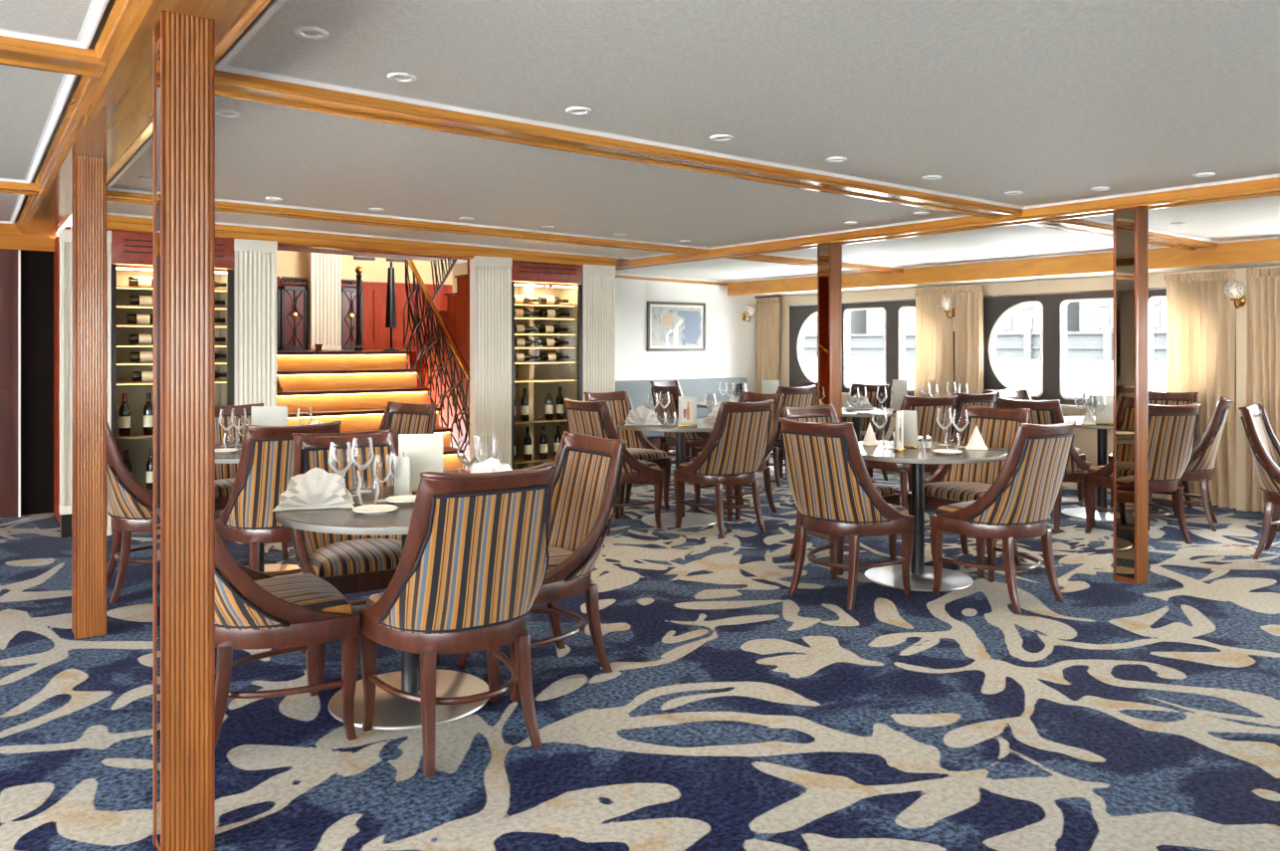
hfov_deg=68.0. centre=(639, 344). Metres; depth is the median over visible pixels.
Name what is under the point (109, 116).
ceiling beam
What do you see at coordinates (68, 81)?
trim
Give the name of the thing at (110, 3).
trim
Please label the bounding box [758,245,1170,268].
trim
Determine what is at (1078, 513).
dining table
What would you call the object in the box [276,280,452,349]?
wainscoting
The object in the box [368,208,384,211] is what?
recessed light
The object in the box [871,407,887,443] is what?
wine glass
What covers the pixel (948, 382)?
wine glass
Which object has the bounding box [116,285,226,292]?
shelf
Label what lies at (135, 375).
wine bottle
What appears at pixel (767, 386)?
menu card
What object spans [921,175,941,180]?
recessed light
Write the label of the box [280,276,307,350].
door
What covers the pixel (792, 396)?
dining chair
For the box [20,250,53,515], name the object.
door
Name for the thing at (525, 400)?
wine bottle
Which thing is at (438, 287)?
railing
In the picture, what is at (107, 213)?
trim
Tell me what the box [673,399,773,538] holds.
dining chair
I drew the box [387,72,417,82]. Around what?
recessed light
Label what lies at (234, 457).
dining table
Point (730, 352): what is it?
wall
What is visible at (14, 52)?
trim
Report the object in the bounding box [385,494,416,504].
plate
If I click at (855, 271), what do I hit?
trim
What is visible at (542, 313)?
wine bottle
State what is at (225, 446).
tumbler
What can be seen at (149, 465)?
wine bottle
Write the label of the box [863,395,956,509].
dining chair
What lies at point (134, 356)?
wine bottle
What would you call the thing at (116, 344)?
shelf
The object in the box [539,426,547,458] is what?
wine bottle
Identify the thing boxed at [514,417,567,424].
shelf
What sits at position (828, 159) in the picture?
recessed light
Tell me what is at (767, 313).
curtain
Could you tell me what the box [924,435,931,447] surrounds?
shaker
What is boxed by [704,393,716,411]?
wine glass
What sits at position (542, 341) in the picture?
wine bottle
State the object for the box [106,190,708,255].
trim
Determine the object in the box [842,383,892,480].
dining chair
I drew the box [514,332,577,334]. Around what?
shelf
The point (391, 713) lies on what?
dining table
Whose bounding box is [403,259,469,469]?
stair railing
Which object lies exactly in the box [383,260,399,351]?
closed parasol
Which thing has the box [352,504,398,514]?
plate
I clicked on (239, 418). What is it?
bowl
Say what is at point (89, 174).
column
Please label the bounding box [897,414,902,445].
picture
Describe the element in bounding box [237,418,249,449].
wine glass
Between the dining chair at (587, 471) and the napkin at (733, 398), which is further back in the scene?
the napkin at (733, 398)
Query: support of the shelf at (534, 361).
attached to the wine cabinet at (561, 281)
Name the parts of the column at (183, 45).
mirror panel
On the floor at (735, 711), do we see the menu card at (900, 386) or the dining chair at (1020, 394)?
the dining chair at (1020, 394)
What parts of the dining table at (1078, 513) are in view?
plate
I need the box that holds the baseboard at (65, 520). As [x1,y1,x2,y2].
[59,513,71,537]
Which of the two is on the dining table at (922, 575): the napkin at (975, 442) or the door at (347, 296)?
the napkin at (975, 442)
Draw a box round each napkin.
[272,467,354,511]
[306,420,322,425]
[470,456,512,472]
[624,406,661,426]
[701,405,720,422]
[728,391,741,402]
[844,394,873,409]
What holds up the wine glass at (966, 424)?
on the dining table at (922, 575)
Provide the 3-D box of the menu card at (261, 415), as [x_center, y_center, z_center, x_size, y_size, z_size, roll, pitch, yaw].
[-2.263,0.492,5.803,0.225,0.230,0.048,0,0,0]
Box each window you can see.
[788,298,955,397]
[983,286,1236,416]
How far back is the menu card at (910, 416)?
5.57 m
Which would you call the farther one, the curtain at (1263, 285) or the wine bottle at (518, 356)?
the wine bottle at (518, 356)
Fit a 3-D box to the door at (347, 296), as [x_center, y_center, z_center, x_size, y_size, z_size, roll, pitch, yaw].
[-3.805,-0.395,12.521,0.306,0.927,0.063,0,0,-35]
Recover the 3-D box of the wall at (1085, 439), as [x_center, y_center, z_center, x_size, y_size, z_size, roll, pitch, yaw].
[5.590,0.347,7.058,0.100,2.020,13.800,0,0,-35]
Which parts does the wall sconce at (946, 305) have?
glass globe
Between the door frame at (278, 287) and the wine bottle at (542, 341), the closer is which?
the wine bottle at (542, 341)
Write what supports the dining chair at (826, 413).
on the floor at (735, 711)
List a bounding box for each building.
[805,309,865,334]
[865,301,1078,333]
[1078,298,1166,331]
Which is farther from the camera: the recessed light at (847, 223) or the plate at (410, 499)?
the recessed light at (847, 223)
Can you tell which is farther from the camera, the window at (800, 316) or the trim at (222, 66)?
the window at (800, 316)
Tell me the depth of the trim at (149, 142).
6.73 m
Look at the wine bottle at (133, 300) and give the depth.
7.02 m
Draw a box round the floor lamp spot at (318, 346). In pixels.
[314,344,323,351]
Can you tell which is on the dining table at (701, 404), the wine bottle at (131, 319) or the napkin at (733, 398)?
the napkin at (733, 398)
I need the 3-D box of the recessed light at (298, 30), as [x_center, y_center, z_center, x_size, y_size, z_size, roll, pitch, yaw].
[-0.983,-0.944,2.842,0.100,0.031,0.100,0,0,-35]
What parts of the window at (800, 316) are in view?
trim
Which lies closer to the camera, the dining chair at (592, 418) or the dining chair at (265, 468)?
the dining chair at (265, 468)
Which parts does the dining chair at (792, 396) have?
leg, seat rail, leg, frame, crest moulding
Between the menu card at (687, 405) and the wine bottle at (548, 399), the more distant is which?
the wine bottle at (548, 399)
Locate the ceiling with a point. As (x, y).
(1047, 101)
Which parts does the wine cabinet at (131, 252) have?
vent panel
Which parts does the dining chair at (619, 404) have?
crest moulding, leg, frame, leg, seat, seat rail, leg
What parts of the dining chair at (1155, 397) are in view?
leg, frame, crest moulding, leg, leg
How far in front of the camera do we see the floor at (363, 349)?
10.62 m
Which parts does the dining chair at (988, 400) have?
leg, frame, crest moulding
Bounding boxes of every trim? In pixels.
[0,0,108,49]
[0,35,106,78]
[0,73,76,183]
[0,181,41,195]
[0,194,26,223]
[0,222,57,252]
[14,0,115,221]
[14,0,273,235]
[17,249,20,517]
[106,136,970,249]
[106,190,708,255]
[106,212,672,259]
[106,214,617,268]
[214,0,1279,210]
[438,274,467,312]
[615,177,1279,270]
[615,270,862,282]
[615,274,728,285]
[723,254,903,273]
[727,238,1279,295]
[742,260,1279,296]
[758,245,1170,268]
[950,267,1252,511]
[1027,218,1217,250]
[1073,216,1279,243]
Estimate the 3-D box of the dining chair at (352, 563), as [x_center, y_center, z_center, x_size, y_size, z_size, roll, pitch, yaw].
[-1.216,0.875,4.138,0.563,0.963,0.612,0,0,-33]
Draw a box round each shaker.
[917,435,922,447]
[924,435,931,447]
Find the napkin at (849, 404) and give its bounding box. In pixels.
[844,394,873,409]
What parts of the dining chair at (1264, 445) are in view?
crest moulding, frame, leg, seat rail, leg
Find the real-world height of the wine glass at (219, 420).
0.222 m
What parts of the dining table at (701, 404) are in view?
plate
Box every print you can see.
[651,306,701,346]
[686,402,689,419]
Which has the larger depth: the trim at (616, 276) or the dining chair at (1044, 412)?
the trim at (616, 276)
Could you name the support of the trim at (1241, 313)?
attached to the wall at (1085, 439)
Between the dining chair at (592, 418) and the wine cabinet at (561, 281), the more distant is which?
the wine cabinet at (561, 281)
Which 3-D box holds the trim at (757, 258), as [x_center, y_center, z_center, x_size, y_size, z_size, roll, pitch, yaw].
[1.692,-0.818,9.277,2.470,0.130,0.200,0,0,-35]
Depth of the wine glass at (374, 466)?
3.68 m
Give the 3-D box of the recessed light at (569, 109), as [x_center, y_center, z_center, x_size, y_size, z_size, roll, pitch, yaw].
[-0.239,-0.924,3.711,0.100,0.031,0.100,0,0,-35]
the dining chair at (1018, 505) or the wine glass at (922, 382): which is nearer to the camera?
the dining chair at (1018, 505)
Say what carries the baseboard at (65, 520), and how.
attached to the wall at (57, 244)
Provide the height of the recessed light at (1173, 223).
0.031 m
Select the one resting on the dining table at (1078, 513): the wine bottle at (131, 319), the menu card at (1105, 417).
the menu card at (1105, 417)
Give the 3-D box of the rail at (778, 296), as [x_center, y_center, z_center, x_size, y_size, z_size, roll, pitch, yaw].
[1.641,-0.618,12.250,0.032,0.032,0.460,0,0,-35]
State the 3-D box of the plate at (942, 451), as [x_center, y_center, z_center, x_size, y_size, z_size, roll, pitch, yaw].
[1.708,0.598,5.274,0.160,0.016,0.160,0,0,-35]
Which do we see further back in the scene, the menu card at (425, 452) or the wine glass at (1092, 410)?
the wine glass at (1092, 410)
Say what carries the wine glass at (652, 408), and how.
on the dining table at (689, 520)
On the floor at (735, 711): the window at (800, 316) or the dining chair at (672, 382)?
the dining chair at (672, 382)
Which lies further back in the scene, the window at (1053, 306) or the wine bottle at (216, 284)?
the window at (1053, 306)
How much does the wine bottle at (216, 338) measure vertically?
0.076 m
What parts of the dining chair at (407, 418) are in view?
crest moulding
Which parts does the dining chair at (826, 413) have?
leg, crest moulding, frame, leg, seat, seat rail, leg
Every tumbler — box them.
[222,431,238,448]
[340,470,361,496]
[357,477,379,505]
[665,412,675,425]
[881,430,894,447]
[945,432,960,449]
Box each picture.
[353,255,375,260]
[386,257,413,262]
[646,301,705,351]
[681,399,693,422]
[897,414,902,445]
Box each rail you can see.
[276,277,452,287]
[754,294,780,298]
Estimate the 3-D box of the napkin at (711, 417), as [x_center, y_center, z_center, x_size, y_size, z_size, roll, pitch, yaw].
[0.650,0.533,7.433,0.287,0.147,0.172,0,0,23]
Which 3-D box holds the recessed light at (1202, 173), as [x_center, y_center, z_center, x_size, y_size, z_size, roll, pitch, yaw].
[2.845,-0.868,4.793,0.100,0.031,0.100,0,0,-35]
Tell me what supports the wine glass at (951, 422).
on the dining table at (922, 575)
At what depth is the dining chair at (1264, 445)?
6.00 m
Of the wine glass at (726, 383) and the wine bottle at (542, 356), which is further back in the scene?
the wine glass at (726, 383)
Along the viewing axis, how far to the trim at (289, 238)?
7.84 m
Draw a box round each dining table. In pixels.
[214,441,302,577]
[275,485,488,730]
[617,418,717,527]
[696,400,763,478]
[842,407,896,441]
[857,440,1007,591]
[1061,416,1113,521]
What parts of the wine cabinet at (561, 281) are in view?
vent panel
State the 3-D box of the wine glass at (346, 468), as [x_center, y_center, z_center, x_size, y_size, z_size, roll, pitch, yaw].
[-1.180,0.495,3.740,0.095,0.222,0.095,0,0,-35]
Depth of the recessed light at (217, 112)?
3.83 m
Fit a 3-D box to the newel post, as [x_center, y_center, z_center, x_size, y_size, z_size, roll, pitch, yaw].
[-3.138,-0.404,10.598,0.100,0.946,0.098,0,0,-35]
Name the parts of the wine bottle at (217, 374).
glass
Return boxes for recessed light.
[138,176,153,180]
[214,109,240,117]
[265,197,282,201]
[293,25,329,39]
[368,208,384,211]
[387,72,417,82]
[459,216,473,219]
[540,225,553,228]
[566,106,591,115]
[709,134,732,141]
[826,157,847,162]
[845,221,858,224]
[913,212,929,214]
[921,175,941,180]
[1004,191,1023,195]
[1090,187,1110,191]
[1169,221,1186,224]
[1192,172,1215,177]
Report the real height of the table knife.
0.014 m
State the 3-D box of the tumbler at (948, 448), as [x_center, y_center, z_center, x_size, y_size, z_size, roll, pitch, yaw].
[1.802,0.557,5.474,0.082,0.098,0.081,0,0,-35]
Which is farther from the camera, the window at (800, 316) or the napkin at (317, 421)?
the window at (800, 316)
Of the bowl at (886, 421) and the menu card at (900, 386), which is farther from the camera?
the menu card at (900, 386)
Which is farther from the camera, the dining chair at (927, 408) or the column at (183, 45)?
the dining chair at (927, 408)
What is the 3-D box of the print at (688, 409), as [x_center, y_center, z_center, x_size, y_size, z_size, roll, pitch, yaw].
[0.359,0.491,7.078,0.020,0.132,0.001,0,0,3]
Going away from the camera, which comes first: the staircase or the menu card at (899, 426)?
the menu card at (899, 426)
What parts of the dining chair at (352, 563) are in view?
leg, crest moulding, frame, seat rail, seat, leg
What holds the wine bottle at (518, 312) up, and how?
on the wine cabinet at (561, 281)
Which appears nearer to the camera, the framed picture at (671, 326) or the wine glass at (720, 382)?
the wine glass at (720, 382)
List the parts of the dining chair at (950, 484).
leg, seat rail, seat, leg, frame, leg, crest moulding, leg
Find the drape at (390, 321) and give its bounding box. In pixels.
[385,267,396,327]
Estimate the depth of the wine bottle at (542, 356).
9.06 m
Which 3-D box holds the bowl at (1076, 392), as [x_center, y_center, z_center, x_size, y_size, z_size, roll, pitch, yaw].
[3.549,0.452,7.643,0.095,0.134,0.095,0,0,-35]
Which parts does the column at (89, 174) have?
mirror panel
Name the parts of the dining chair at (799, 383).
frame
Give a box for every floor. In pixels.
[0,450,1279,850]
[276,349,420,360]
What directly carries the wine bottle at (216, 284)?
on the wine cabinet at (131, 252)
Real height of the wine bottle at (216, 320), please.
0.076 m
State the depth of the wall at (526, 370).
9.02 m
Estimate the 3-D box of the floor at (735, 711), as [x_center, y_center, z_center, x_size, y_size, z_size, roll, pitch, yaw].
[-0.190,1.357,2.932,14.295,0.001,13.795,0,0,-35]
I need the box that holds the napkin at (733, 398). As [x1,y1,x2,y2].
[728,391,741,402]
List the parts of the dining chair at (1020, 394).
crest moulding, frame, leg, seat rail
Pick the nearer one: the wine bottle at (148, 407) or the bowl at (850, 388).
the wine bottle at (148, 407)
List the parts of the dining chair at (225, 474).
seat rail, seat, crest moulding, frame, leg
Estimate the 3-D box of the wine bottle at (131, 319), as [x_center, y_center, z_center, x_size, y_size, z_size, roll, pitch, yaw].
[-3.651,-0.189,7.087,0.314,0.076,0.076,0,0,-35]
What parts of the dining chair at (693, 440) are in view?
leg, crest moulding, frame, leg, seat rail, leg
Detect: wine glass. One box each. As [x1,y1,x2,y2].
[217,408,235,446]
[229,408,246,445]
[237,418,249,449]
[296,406,312,426]
[327,440,353,475]
[351,436,374,492]
[373,453,391,501]
[389,451,404,496]
[456,434,478,467]
[474,435,497,462]
[646,393,658,410]
[658,392,669,420]
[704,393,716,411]
[718,382,728,395]
[724,383,734,399]
[730,383,740,400]
[849,388,859,414]
[856,386,866,411]
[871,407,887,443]
[876,388,887,414]
[920,382,930,395]
[928,384,938,397]
[936,408,952,445]
[946,382,956,395]
[952,409,968,447]
[1074,392,1087,420]
[1081,392,1093,408]
[1086,395,1099,420]
[1092,395,1106,411]
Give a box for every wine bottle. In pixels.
[118,393,130,435]
[123,449,132,475]
[126,313,153,324]
[128,276,153,286]
[128,334,153,344]
[129,295,153,305]
[129,351,153,362]
[131,371,153,381]
[143,392,153,434]
[146,447,153,490]
[214,281,226,287]
[214,300,224,304]
[214,318,224,322]
[214,337,225,341]
[214,353,226,359]
[214,371,226,378]
[514,295,538,303]
[514,308,538,316]
[514,324,539,332]
[514,338,539,346]
[514,353,539,361]
[520,387,528,421]
[523,426,531,460]
[537,296,568,304]
[537,325,567,333]
[538,309,569,317]
[538,338,568,346]
[539,353,570,361]
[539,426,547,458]
[545,387,553,420]
[554,425,561,456]
[555,386,563,419]
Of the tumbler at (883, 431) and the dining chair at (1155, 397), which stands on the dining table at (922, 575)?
the tumbler at (883, 431)
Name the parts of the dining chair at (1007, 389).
crest moulding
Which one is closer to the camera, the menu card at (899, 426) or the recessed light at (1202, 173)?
the recessed light at (1202, 173)
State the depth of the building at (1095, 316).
175.89 m
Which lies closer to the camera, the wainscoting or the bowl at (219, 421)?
the bowl at (219, 421)
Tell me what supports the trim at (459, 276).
attached to the wall at (456, 319)
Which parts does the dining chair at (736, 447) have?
leg, seat, seat rail, leg, frame, leg, crest moulding, leg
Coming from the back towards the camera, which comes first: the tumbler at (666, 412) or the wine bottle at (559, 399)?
the wine bottle at (559, 399)
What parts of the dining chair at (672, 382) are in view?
leg, frame, leg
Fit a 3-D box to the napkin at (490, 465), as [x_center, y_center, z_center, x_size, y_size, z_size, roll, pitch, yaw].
[-0.616,0.533,3.869,0.287,0.147,0.172,0,0,23]
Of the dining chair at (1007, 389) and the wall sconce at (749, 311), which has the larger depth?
the wall sconce at (749, 311)
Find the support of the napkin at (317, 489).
on the dining table at (391, 713)
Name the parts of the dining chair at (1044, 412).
crest moulding, frame, leg, seat rail, leg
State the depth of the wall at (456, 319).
9.48 m
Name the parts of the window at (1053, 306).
trim, sill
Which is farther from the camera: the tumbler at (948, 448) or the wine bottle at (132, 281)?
the wine bottle at (132, 281)
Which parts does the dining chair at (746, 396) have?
leg, seat rail, leg, frame, crest moulding, leg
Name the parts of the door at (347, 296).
panel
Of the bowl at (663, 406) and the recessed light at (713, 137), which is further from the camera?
the bowl at (663, 406)
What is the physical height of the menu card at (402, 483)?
0.162 m
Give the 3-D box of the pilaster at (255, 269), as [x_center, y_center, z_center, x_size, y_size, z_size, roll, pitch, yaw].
[-2.991,0.275,7.370,0.318,2.165,0.106,0,0,-35]
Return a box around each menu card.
[251,406,287,426]
[391,455,412,496]
[398,433,443,494]
[678,396,696,426]
[761,380,779,394]
[891,379,907,412]
[892,410,906,451]
[903,410,918,448]
[1094,395,1113,425]
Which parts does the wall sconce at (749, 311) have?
glass globe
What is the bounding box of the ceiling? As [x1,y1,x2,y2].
[0,0,1279,281]
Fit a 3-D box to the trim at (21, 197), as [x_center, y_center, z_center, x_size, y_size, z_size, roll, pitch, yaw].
[-6.571,-0.932,4.753,5.820,0.014,2.030,0,0,-35]
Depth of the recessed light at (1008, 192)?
5.38 m
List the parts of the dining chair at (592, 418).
crest moulding, frame, leg, seat rail, seat, leg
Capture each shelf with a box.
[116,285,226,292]
[116,304,226,310]
[116,323,226,326]
[116,344,226,346]
[116,361,226,364]
[116,379,226,384]
[116,432,153,438]
[514,302,577,307]
[514,316,577,319]
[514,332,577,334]
[514,346,577,347]
[514,360,577,363]
[514,378,577,381]
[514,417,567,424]
[514,454,554,463]
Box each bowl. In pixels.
[217,408,235,430]
[229,408,246,429]
[237,418,249,436]
[351,436,374,469]
[373,453,391,482]
[389,451,404,477]
[658,392,669,408]
[849,388,859,403]
[856,386,866,401]
[871,407,887,428]
[876,388,887,403]
[936,408,952,429]
[952,409,968,431]
[1074,392,1087,408]
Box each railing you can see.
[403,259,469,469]
[430,258,457,300]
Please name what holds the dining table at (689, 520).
on the floor at (735, 711)
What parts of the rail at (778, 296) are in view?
rod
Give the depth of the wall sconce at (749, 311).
12.32 m
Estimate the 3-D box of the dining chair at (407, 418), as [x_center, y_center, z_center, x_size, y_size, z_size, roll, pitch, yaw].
[-1.677,0.875,6.261,0.563,0.963,0.612,0,0,32]
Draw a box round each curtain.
[754,296,780,393]
[914,286,953,397]
[953,285,983,395]
[1163,270,1236,508]
[1246,267,1279,512]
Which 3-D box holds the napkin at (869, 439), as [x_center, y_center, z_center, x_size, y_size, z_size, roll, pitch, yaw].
[1.393,0.539,5.742,0.122,0.136,0.102,0,0,-29]
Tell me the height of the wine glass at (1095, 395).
0.222 m
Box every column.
[71,155,106,639]
[153,9,214,850]
[817,242,842,423]
[1113,207,1148,584]
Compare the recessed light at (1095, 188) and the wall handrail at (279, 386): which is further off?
the wall handrail at (279, 386)
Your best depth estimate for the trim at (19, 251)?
7.47 m
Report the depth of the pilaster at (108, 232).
6.75 m
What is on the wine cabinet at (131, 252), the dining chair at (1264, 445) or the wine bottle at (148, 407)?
the wine bottle at (148, 407)
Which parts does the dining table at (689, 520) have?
plate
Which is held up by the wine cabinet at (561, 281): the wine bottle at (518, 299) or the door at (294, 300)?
the wine bottle at (518, 299)
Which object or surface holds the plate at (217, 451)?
on the dining table at (234, 457)
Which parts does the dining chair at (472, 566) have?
leg, seat, leg, seat rail, frame, crest moulding, leg, leg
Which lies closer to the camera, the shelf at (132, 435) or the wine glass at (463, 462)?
the wine glass at (463, 462)
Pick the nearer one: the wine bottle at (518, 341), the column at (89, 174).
the column at (89, 174)
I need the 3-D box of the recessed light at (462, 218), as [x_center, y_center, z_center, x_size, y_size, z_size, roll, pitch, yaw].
[-1.235,-0.907,6.760,0.100,0.031,0.100,0,0,-35]
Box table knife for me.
[988,447,1007,450]
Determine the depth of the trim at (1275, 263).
9.04 m
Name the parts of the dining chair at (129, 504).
leg, leg, frame, seat rail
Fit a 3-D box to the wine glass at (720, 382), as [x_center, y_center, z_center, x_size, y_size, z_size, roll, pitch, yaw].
[0.853,0.495,9.692,0.095,0.222,0.095,0,0,-35]
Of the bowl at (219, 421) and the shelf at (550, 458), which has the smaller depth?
the bowl at (219, 421)
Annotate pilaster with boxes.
[58,228,71,514]
[106,229,111,535]
[233,238,277,406]
[306,252,341,350]
[469,255,512,472]
[582,264,615,401]
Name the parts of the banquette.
seat, backrest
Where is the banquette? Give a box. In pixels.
[615,377,746,460]
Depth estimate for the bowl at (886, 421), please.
5.79 m
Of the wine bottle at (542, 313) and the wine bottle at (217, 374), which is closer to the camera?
the wine bottle at (217, 374)
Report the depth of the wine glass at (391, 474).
3.77 m
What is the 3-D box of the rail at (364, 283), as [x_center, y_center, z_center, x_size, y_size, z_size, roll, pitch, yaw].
[-3.857,-0.826,12.572,4.280,0.035,0.050,0,0,-35]
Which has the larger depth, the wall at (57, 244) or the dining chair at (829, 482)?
the wall at (57, 244)
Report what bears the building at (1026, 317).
on the quay
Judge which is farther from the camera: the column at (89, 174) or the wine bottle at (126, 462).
the wine bottle at (126, 462)
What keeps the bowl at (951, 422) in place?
on the wine glass at (951, 422)
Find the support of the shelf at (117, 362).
attached to the wine cabinet at (131, 252)
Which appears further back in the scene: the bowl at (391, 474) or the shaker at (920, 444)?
the shaker at (920, 444)
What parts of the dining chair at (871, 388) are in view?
frame, seat, crest moulding, leg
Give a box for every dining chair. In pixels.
[106,422,153,603]
[214,403,288,559]
[214,421,341,576]
[214,524,360,746]
[291,427,440,683]
[358,461,556,777]
[378,401,438,437]
[456,431,627,701]
[563,398,663,535]
[583,390,671,516]
[649,380,702,468]
[650,384,711,469]
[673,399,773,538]
[691,391,783,520]
[766,380,817,466]
[766,385,815,486]
[778,417,914,610]
[780,404,899,575]
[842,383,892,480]
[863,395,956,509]
[906,391,997,490]
[907,405,1030,578]
[929,419,1076,613]
[930,388,1012,475]
[993,389,1085,505]
[997,397,1097,533]
[1082,403,1200,544]
[1108,391,1198,515]
[1150,396,1233,531]
[1238,403,1279,559]
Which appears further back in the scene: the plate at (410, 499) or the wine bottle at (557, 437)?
the wine bottle at (557, 437)
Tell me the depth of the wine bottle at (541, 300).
9.05 m
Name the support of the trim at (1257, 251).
attached to the wall at (730, 352)
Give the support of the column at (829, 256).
on the floor at (735, 711)
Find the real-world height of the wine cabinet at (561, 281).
2.170 m
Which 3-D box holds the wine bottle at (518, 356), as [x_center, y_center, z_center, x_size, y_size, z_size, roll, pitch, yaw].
[-1.091,0.118,8.913,0.314,0.076,0.076,0,0,-35]
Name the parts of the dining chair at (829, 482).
leg, crest moulding, leg, frame, leg, seat rail, seat, leg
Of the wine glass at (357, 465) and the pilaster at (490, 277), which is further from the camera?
the pilaster at (490, 277)
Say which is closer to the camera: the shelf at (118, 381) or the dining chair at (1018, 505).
the dining chair at (1018, 505)
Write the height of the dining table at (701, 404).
0.750 m
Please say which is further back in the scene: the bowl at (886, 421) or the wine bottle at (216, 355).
the wine bottle at (216, 355)
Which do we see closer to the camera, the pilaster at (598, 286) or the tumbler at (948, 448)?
the tumbler at (948, 448)
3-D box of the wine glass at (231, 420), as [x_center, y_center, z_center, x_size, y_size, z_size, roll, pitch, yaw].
[-2.427,0.495,5.746,0.095,0.222,0.095,0,0,-35]
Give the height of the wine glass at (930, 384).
0.222 m
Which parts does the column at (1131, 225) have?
mirror panel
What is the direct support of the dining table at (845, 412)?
on the floor at (735, 711)
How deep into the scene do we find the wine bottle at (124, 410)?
6.96 m
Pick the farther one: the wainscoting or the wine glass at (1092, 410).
the wainscoting
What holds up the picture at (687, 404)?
on the menu card at (687, 405)
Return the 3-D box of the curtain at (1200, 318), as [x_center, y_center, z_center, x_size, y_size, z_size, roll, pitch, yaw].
[4.710,0.367,8.001,0.099,1.950,0.562,0,0,-35]
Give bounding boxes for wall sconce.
[742,304,756,322]
[939,297,954,318]
[1224,281,1246,308]
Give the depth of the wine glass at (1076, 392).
7.64 m
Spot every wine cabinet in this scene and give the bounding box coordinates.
[111,230,234,534]
[511,260,583,469]
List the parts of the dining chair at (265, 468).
seat rail, leg, frame, crest moulding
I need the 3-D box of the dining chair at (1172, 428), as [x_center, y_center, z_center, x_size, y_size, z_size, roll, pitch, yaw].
[3.515,0.875,6.622,0.563,0.963,0.612,0,0,-11]
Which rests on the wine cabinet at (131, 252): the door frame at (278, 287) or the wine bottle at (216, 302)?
the wine bottle at (216, 302)
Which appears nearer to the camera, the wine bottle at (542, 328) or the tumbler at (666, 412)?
the tumbler at (666, 412)
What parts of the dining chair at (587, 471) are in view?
leg, leg, leg, seat, seat rail, frame, crest moulding, leg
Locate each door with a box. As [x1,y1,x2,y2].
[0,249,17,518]
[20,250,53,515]
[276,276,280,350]
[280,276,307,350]
[340,278,363,350]
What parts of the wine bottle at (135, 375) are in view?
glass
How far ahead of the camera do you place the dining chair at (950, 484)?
5.98 m
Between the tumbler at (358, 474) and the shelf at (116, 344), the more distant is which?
the shelf at (116, 344)
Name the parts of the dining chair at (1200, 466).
seat rail, leg, frame, leg, crest moulding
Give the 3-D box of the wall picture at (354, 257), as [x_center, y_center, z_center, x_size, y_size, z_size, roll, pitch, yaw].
[-3.689,-1.253,12.705,0.290,0.240,0.029,0,0,-35]
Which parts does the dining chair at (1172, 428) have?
leg, seat, seat rail, frame, leg, crest moulding, leg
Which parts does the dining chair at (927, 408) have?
leg, seat rail, leg, frame, crest moulding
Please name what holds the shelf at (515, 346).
attached to the wine cabinet at (561, 281)
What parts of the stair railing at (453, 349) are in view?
rail, handrail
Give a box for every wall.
[53,226,70,522]
[276,249,452,284]
[408,351,424,387]
[424,259,469,470]
[452,261,533,469]
[615,277,761,392]
[775,265,1279,507]
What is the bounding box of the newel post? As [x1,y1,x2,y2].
[354,265,363,351]
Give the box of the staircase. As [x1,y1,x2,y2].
[276,351,469,473]
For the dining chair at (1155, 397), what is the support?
on the floor at (735, 711)
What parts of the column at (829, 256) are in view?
mirror panel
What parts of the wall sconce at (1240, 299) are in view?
bulb, glass globe, wall plate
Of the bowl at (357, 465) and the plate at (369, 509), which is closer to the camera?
the plate at (369, 509)
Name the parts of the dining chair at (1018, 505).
leg, seat, seat rail, leg, frame, leg, crest moulding, leg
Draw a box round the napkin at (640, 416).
[624,406,661,426]
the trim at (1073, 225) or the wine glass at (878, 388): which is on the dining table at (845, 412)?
the wine glass at (878, 388)
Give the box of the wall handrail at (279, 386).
[276,375,282,393]
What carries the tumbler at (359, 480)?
on the dining table at (391, 713)
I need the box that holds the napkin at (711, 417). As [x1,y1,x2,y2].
[701,405,720,422]
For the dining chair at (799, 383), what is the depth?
10.31 m
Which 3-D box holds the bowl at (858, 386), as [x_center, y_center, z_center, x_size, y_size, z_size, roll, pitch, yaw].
[2.028,0.452,8.675,0.095,0.134,0.095,0,0,-35]
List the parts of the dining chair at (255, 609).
leg, frame, seat rail, seat, leg, leg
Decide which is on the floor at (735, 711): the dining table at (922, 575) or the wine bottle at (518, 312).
the dining table at (922, 575)
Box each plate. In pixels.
[214,448,237,453]
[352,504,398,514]
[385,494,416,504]
[855,411,872,414]
[932,448,962,454]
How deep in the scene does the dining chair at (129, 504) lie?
5.03 m

